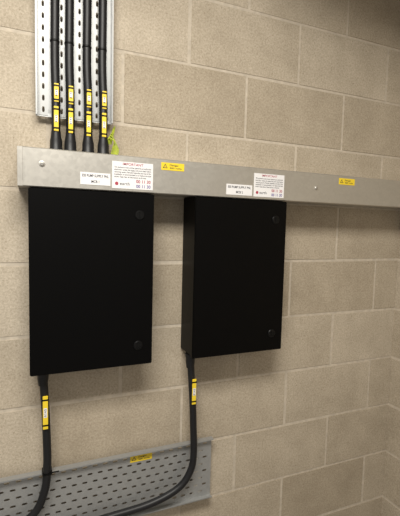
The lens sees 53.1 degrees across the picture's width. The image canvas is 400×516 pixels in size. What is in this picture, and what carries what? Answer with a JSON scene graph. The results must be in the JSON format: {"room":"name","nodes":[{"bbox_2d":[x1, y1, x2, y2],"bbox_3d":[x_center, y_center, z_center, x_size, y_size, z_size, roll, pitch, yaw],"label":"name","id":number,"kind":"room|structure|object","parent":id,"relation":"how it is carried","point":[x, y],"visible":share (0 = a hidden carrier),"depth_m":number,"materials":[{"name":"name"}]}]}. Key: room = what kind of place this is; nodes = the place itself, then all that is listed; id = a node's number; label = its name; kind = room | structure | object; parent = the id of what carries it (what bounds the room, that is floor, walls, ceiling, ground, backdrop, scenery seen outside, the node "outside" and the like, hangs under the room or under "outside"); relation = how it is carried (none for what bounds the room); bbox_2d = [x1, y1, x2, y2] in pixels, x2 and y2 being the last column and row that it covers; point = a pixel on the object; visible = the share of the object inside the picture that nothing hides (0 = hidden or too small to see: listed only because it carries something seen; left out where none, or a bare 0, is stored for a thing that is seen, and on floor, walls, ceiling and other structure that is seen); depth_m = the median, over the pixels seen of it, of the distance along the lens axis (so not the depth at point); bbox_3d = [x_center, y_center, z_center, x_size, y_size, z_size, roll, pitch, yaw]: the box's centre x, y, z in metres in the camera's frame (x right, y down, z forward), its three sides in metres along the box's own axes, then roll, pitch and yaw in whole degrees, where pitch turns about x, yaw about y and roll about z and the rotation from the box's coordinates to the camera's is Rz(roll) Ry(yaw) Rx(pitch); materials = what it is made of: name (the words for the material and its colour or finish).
{"room":"electrical room","nodes":[
{"label":"electrical room","id":0,"kind":"room"},
{"bbox_2d":[0,0,399,515],"bbox_3d":[-0.814,-0.034,1.139,3.788,2.850,0.100,0,5,-23],"label":"wall","id":1,"kind":"structure","parent":0,"point":[298,428],"depth_m":1.50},
{"bbox_2d":[35,0,113,124],"bbox_3d":[-0.366,-0.934,1.171,0.221,1.036,0.041,0,5,-23],"label":"cable tray","id":2,"kind":"object","parent":1,"relation":"attached to","point":[39,56],"visible":0.62,"depth_m":1.19,"materials":[{"name":"metal"}]},
{"bbox_2d":[49,0,62,149],"bbox_3d":[-0.408,-0.879,1.129,0.039,1.146,0.043,0,5,-23],"label":"cable","id":3,"kind":"object","parent":2,"relation":"attached to","point":[55,139],"visible":0.97,"depth_m":1.15,"materials":[{"name":"black plastic"}]},
{"bbox_2d":[64,0,76,150],"bbox_3d":[-0.372,-0.879,1.145,0.039,1.146,0.043,0,5,-23],"label":"cable","id":4,"kind":"object","parent":2,"relation":"attached to","point":[70,140],"visible":0.94,"depth_m":1.17,"materials":[{"name":"black plastic"}]},
{"bbox_2d":[82,0,94,152],"bbox_3d":[-0.325,-0.879,1.165,0.039,1.146,0.043,0,5,-23],"label":"cable","id":5,"kind":"object","parent":2,"relation":"attached to","point":[87,144],"visible":0.95,"depth_m":1.19,"materials":[{"name":"black plastic"}]},
{"bbox_2d":[97,0,108,153],"bbox_3d":[-0.283,-0.880,1.182,0.039,1.146,0.043,0,5,-23],"label":"cable","id":6,"kind":"object","parent":2,"relation":"attached to","point":[103,146],"visible":0.98,"depth_m":1.20,"materials":[{"name":"black plastic"}]},
{"bbox_2d":[28,187,153,375],"bbox_3d":[-0.332,0.064,1.230,0.356,0.533,0.122,0,5,-23],"label":"enclosure","id":7,"kind":"object","parent":1,"relation":"attached to","point":[91,252],"visible":1,"depth_m":1.17,"materials":[{"name":"black plastic"}]},
{"bbox_2d":[0,436,213,515],"bbox_3d":[-1.251,0.785,0.950,2.802,0.226,0.041,0,5,-23],"label":"cable tray","id":8,"kind":"object","parent":1,"relation":"attached to","point":[195,484],"visible":0.88,"depth_m":1.35,"materials":[{"name":"metal"}]},
{"bbox_2d":[26,375,51,515],"bbox_3d":[-1.485,0.601,0.794,2.233,0.524,0.041,0,5,-23],"label":"cable","id":9,"kind":"object","parent":8,"relation":"attached to","point":[42,380],"visible":0.9,"depth_m":1.21,"materials":[{"name":"black plastic"}]},
{"bbox_2d":[42,466,58,475],"bbox_3d":[-0.466,0.659,1.244,0.048,0.008,0.044,0,5,-23],"label":"cable tie","id":10,"kind":"object","parent":9,"relation":"attached to","point":[51,472],"visible":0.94,"depth_m":1.23,"materials":[{"name":"black plastic"}]},
{"bbox_2d":[130,453,151,462],"bbox_3d":[-0.203,0.689,1.382,0.077,0.024,0.001,0,5,-23],"label":"warning label","id":11,"kind":"object","parent":8,"relation":"attached to","point":[137,458],"visible":1,"depth_m":1.38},
{"bbox_2d":[100,352,196,515],"bbox_3d":[-1.261,0.614,0.890,2.720,0.550,0.041,0,5,-23],"label":"cable","id":12,"kind":"object","parent":8,"relation":"attached to","point":[190,362],"visible":0.98,"depth_m":1.39,"materials":[{"name":"black plastic"}]},
{"bbox_2d":[17,146,399,208],"bbox_3d":[0.205,-0.259,1.430,1.558,0.107,0.121,0,5,-23],"label":"steel trunking","id":13,"kind":"object","parent":1,"relation":"attached to","point":[36,167],"visible":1,"depth_m":1.28,"materials":[{"name":"grey metal"}]},
{"bbox_2d":[80,172,109,185],"bbox_3d":[-0.302,-0.229,1.157,0.085,0.035,0.001,0,5,-23],"label":"label","id":14,"kind":"object","parent":13,"relation":"attached to","point":[89,178],"visible":1,"depth_m":1.16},
{"bbox_2d":[108,126,118,154],"bbox_3d":[-0.270,-0.355,1.227,0.040,0.096,0.020,3,5,15],"label":"wire bundle","id":15,"kind":"object","parent":13,"relation":"on","point":[110,138],"visible":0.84,"depth_m":1.22,"materials":[{"name":"yellow plastic"}]},
{"bbox_2d":[112,161,152,189],"bbox_3d":[-0.201,-0.246,1.198,0.124,0.079,0.001,0,5,-23],"label":"instruction label","id":16,"kind":"object","parent":13,"relation":"attached to","point":[125,175],"visible":1,"depth_m":1.20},
{"bbox_2d":[161,162,183,171],"bbox_3d":[-0.084,-0.283,1.244,0.075,0.023,0.001,0,5,-23],"label":"warning label","id":17,"kind":"object","parent":13,"relation":"attached to","point":[164,166],"visible":1,"depth_m":1.24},
{"bbox_2d":[226,184,251,195],"bbox_3d":[0.132,-0.228,1.340,0.098,0.035,0.001,0,5,-23],"label":"label","id":18,"kind":"object","parent":13,"relation":"attached to","point":[231,189],"visible":1,"depth_m":1.34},
{"bbox_2d":[253,173,283,197],"bbox_3d":[0.239,-0.250,1.384,0.122,0.079,0.001,0,5,-23],"label":"instruction label","id":19,"kind":"object","parent":13,"relation":"attached to","point":[265,185],"visible":1,"depth_m":1.38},
{"bbox_2d":[339,178,354,185],"bbox_3d":[0.556,-0.288,1.514,0.076,0.024,0.001,0,5,-23],"label":"warning label","id":20,"kind":"object","parent":13,"relation":"attached to","point":[342,181],"visible":1,"depth_m":1.51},
{"bbox_2d":[181,196,286,358],"bbox_3d":[0.119,0.062,1.421,0.350,0.535,0.122,0,5,-23],"label":"enclosure","id":21,"kind":"object","parent":1,"relation":"attached to","point":[234,249],"visible":1,"depth_m":1.36,"materials":[{"name":"black plastic"}]},
{"bbox_2d":[381,225,399,515],"bbox_3d":[1.551,0.083,0.386,0.100,2.850,3.260,0,5,-23],"label":"wall","id":22,"kind":"structure","parent":0,"point":[390,497],"depth_m":1.83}
]}

